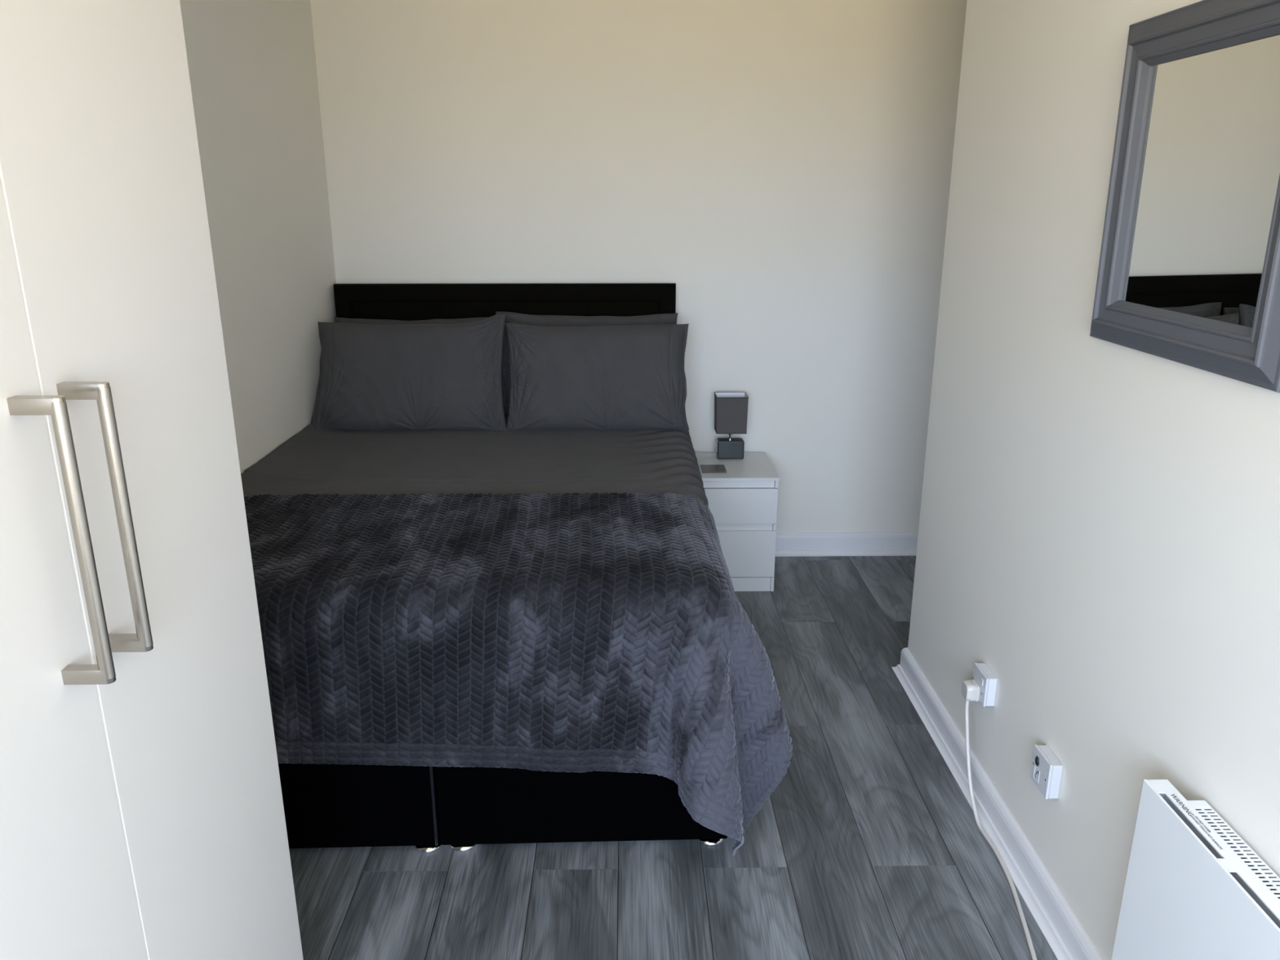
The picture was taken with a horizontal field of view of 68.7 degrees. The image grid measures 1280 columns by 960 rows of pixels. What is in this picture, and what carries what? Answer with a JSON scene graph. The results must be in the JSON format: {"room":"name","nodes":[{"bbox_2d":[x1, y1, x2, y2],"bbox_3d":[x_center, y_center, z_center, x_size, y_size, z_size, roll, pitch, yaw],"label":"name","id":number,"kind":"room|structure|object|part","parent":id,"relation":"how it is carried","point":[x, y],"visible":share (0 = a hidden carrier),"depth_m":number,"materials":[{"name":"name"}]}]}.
{"room":"bedroom","nodes":[
{"label":"bedroom","id":0,"kind":"room"},
{"bbox_2d":[179,0,336,473],"bbox_3d":[-1.287,-0.204,2.007,0.100,2.360,4.200,0,17,-1],"label":"wall","id":1,"kind":"structure","parent":0,"point":[252,68],"depth_m":3.14,"materials":[{"name":"paint"}]},
{"bbox_2d":[310,0,967,532],"bbox_3d":[0.333,-0.805,3.994,3.205,2.360,0.100,0,17,-1],"label":"wall","id":2,"kind":"structure","parent":0,"point":[784,165],"depth_m":3.81,"materials":[{"name":"paint"}]},
{"bbox_2d":[775,549,916,556],"bbox_3d":[0.284,0.337,4.258,3.105,0.021,0.021,0,17,-1],"label":"trim","id":3,"kind":"structure","parent":2,"relation":"attached to","point":[906,552],"depth_m":4.27,"materials":[{"name":"white wood"}]},
{"bbox_2d":[775,531,918,550],"bbox_3d":[0.284,0.292,4.264,3.105,0.103,0.016,0,17,-1],"label":"baseboard","id":4,"kind":"structure","parent":2,"relation":"attached to","point":[878,540],"depth_m":4.26,"materials":[{"name":"white wood"}]},
{"bbox_2d":[288,555,1057,959],"bbox_3d":[-0.220,1.174,1.632,4.400,0.060,5.750,0,17,-1],"label":"floor","id":5,"kind":"structure","parent":0,"point":[868,846],"depth_m":2.27,"materials":[{"name":"grey wood"}]},
{"bbox_2d":[0,0,303,959],"bbox_3d":[-0.885,0.258,0.827,0.650,2.160,1.359,0,17,-1],"label":"wardrobe","id":6,"kind":"object","parent":5,"relation":"on","point":[142,815],"visible":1,"depth_m":1.10,"materials":[{"name":"laminate"}]},
{"bbox_3d":[-0.589,0.068,0.959,0.052,0.311,0.015,0,17,-1],"label":"handle","id":7,"kind":"part","parent":6,"relation":"part of","materials":[{"name":"silver metal"}]},
{"bbox_3d":[-0.621,0.232,0.824,0.018,2.090,0.449,0,17,-1],"label":"door","id":8,"kind":"part","parent":6,"relation":"part of","materials":[{"name":"laminate"}]},
{"bbox_3d":[-0.590,0.047,1.039,0.052,0.313,0.015,0,17,-1],"label":"handle","id":9,"kind":"part","parent":6,"relation":"part of","materials":[{"name":"silver metal"}]},
{"bbox_2d":[278,283,727,853],"bbox_3d":[-0.517,0.053,3.119,1.407,1.224,2.025,-1,17,-2],"label":"bed","id":10,"kind":"object","parent":5,"relation":"on","point":[427,808],"visible":0.32,"depth_m":2.31,"materials":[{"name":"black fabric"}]},
{"bbox_3d":[-1.007,-0.622,3.869,0.340,0.221,0.010,0,17,-1],"label":"padded panel","id":11,"kind":"part","parent":10,"relation":"part of","materials":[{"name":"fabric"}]},
{"bbox_2d":[240,415,708,506],"bbox_3d":[-0.515,0.134,3.106,1.465,0.409,1.911,0,17,-1],"label":"sheet","id":12,"kind":"object","parent":10,"relation":"on","point":[316,460],"visible":0.21,"depth_m":3.12,"materials":[{"name":"grey fabric"}]},
{"bbox_2d":[311,313,506,431],"bbox_3d":[-0.883,-0.408,3.555,0.751,0.432,0.219,0,17,-1],"label":"pillow","id":13,"kind":"object","parent":12,"relation":"on","point":[373,377],"visible":1,"depth_m":3.49,"materials":[{"name":"fabric"}]},
{"bbox_2d":[335,316,489,324],"bbox_3d":[-0.907,-0.458,3.785,0.635,0.390,0.159,0,17,-1],"label":"pillow","id":14,"kind":"object","parent":12,"relation":"on","point":[362,321],"visible":0.05,"depth_m":3.74,"materials":[{"name":"fabric"}]},
{"bbox_2d":[495,311,677,415],"bbox_3d":[-0.213,-0.471,3.792,0.735,0.412,0.154,0,17,-1],"label":"pillow","id":15,"kind":"object","parent":12,"relation":"on","point":[510,317],"visible":0.1,"depth_m":3.75,"materials":[{"name":"fabric"}]},
{"bbox_2d":[505,322,688,431],"bbox_3d":[-0.162,-0.395,3.571,0.701,0.396,0.224,0,17,-1],"label":"pillow","id":16,"kind":"object","parent":12,"relation":"on","point":[595,377],"visible":1,"depth_m":3.50,"materials":[{"name":"fabric"}]},
{"bbox_3d":[-0.680,-0.624,3.874,0.308,0.221,0.010,0,17,-1],"label":"padded panel","id":17,"kind":"part","parent":10,"relation":"part of","materials":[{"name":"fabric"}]},
{"bbox_3d":[-0.553,-0.368,3.998,1.394,0.921,0.073,0,17,-1],"label":"headboard","id":18,"kind":"part","parent":10,"relation":"part of","materials":[{"name":"fabric"}]},
{"bbox_2d":[244,493,792,856],"bbox_3d":[-0.430,0.502,2.475,1.604,0.710,0.913,0,17,-1],"label":"throw blanket","id":19,"kind":"object","parent":10,"relation":"on","point":[555,632],"visible":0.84,"depth_m":2.18,"materials":[{"name":"grey fabric"}]},
{"bbox_3d":[-0.370,-0.625,3.879,0.305,0.221,0.010,0,17,-1],"label":"padded panel","id":20,"kind":"part","parent":10,"relation":"part of","materials":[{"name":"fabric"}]},
{"bbox_3d":[-0.071,-0.626,3.883,0.287,0.221,0.010,0,17,-1],"label":"padded panel","id":21,"kind":"part","parent":10,"relation":"part of","materials":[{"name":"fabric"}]},
{"bbox_2d":[695,452,779,591],"bbox_3d":[0.379,0.171,3.992,0.350,0.492,0.392,0,17,-1],"label":"nightstand","id":22,"kind":"object","parent":5,"relation":"on","point":[743,500],"visible":0.59,"depth_m":3.81,"materials":[{"name":"laminate"}]},
{"bbox_2d":[700,464,726,473],"bbox_3d":[0.302,-0.046,3.853,0.100,0.004,0.112,0,17,-1],"label":"coaster","id":23,"kind":"object","parent":22,"relation":"on","point":[705,468],"visible":1,"depth_m":3.84,"materials":[{"name":"stone"}]},
{"bbox_2d":[714,391,748,458],"bbox_3d":[0.385,-0.229,3.988,0.134,0.275,0.113,0,17,-1],"label":"table lamp","id":24,"kind":"object","parent":22,"relation":"on","point":[731,408],"visible":1,"depth_m":3.94,"materials":[{"name":"fabric"}]},
{"bbox_3d":[0.385,-0.210,3.994,0.128,0.003,0.107,0,17,-1],"label":"shade trim","id":25,"kind":"part","parent":24,"relation":"part of","materials":[{"name":"fabric"}]},
{"bbox_3d":[0.385,-0.285,3.971,0.132,0.156,0.110,0,17,-1],"label":"lamp shade","id":26,"kind":"part","parent":24,"relation":"part of","materials":[{"name":"fabric"}]},
{"bbox_3d":[0.385,-0.359,3.949,0.134,0.003,0.113,0,17,-1],"label":"shade trim","id":27,"kind":"part","parent":24,"relation":"part of","materials":[{"name":"fabric"}]},
{"bbox_3d":[0.379,-0.058,3.923,0.350,0.012,0.392,0,17,-1],"label":"panel","id":28,"kind":"part","parent":22,"relation":"part of","materials":[{"name":"laminate"}]},
{"bbox_3d":[0.380,0.017,3.750,0.347,0.033,0.014,0,17,-1],"label":"grip rail","id":29,"kind":"part","parent":22,"relation":"part of","materials":[{"name":"laminate"}]},
{"bbox_3d":[0.380,0.106,3.777,0.347,0.149,0.016,0,17,-1],"label":"drawer","id":30,"kind":"part","parent":22,"relation":"part of","materials":[{"name":"laminate"}]},
{"bbox_3d":[0.380,0.191,3.803,0.347,0.030,0.014,0,17,-1],"label":"grip rail","id":31,"kind":"part","parent":22,"relation":"part of","materials":[{"name":"laminate"}]},
{"bbox_3d":[0.380,0.303,3.837,0.347,0.202,0.016,0,17,-1],"label":"drawer","id":32,"kind":"part","parent":22,"relation":"part of","materials":[{"name":"laminate"}]},
{"bbox_2d":[961,679,1037,959],"bbox_3d":[0.859,0.816,2.135,0.052,0.335,0.873,1,17,4],"label":"power cable","id":33,"kind":"object","parent":5,"relation":"on","point":[970,688],"visible":1,"depth_m":2.46,"materials":[{"name":"beige plastic"}]},
{"bbox_2d":[907,0,1279,959],"bbox_3d":[1.003,0.173,0.760,0.110,2.360,4.422,0,17,-1],"label":"wall","id":34,"kind":"structure","parent":0,"point":[1099,531],"depth_m":1.98,"materials":[{"name":"paint"}]},
{"bbox_2d":[891,664,1073,959],"bbox_3d":[0.985,1.287,1.116,0.148,0.021,4.460,0,17,-1],"label":"trim","id":35,"kind":"structure","parent":34,"relation":"attached to","point":[1055,943],"depth_m":2.39,"materials":[{"name":"white wood"}]},
{"bbox_2d":[972,662,997,706],"bbox_3d":[0.907,0.540,2.470,0.032,0.082,0.090,0,17,-1],"label":"wall socket","id":36,"kind":"object","parent":34,"relation":"attached to","point":[983,675],"visible":0.88,"depth_m":2.44,"materials":[{"name":"white plastic"}]},
{"bbox_3d":[0.897,0.540,2.470,0.007,0.082,0.090,0,17,-1],"label":"plate","id":37,"kind":"part","parent":36,"relation":"part of","materials":[{"name":"white plastic"}]},
{"bbox_2d":[899,647,1102,959],"bbox_3d":[0.995,1.256,1.096,0.127,0.093,4.439,0,17,-1],"label":"baseboard","id":38,"kind":"structure","parent":34,"relation":"attached to","point":[1070,931],"depth_m":2.32,"materials":[{"name":"white wood"}]},
{"bbox_2d":[1030,744,1062,799],"bbox_3d":[0.913,0.656,2.106,0.032,0.087,0.084,0,17,-1],"label":"wall socket","id":39,"kind":"object","parent":34,"relation":"attached to","point":[1046,769],"visible":1,"depth_m":2.08,"materials":[{"name":"white plastic"}]},
{"bbox_2d":[1089,0,1279,392],"bbox_3d":[0.911,-0.483,1.538,0.035,0.574,0.570,-1,17,-1],"label":"wall mirror","id":40,"kind":"object","parent":34,"relation":"attached to","point":[1188,269],"visible":1,"depth_m":1.53,"materials":[{"name":"grey paint"}]},
{"bbox_3d":[0.922,-0.483,1.538,0.003,0.422,0.418,-1,17,-1],"label":"glass","id":41,"kind":"part","parent":40,"relation":"part of","materials":[{"name":"white mirror"}]},
{"bbox_2d":[1111,779,1279,959],"bbox_3d":[0.900,0.811,1.325,0.084,0.432,0.677,0,17,-1],"label":"heater","id":42,"kind":"object","parent":34,"relation":"attached to","point":[1194,889],"visible":1,"depth_m":1.47,"materials":[{"name":"metal"}]},
{"bbox_3d":[0.881,0.809,1.323,0.036,0.426,0.676,0,17,-1],"label":"casing","id":43,"kind":"part","parent":42,"relation":"part of","materials":[{"name":"metal"}]},
{"bbox_2d":[1187,800,1279,899],"bbox_3d":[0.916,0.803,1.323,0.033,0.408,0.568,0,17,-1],"label":"grille","id":44,"kind":"object","parent":42,"relation":"attached to","point":[1242,855],"depth_m":1.42,"materials":[{"name":"metal"}]}
]}

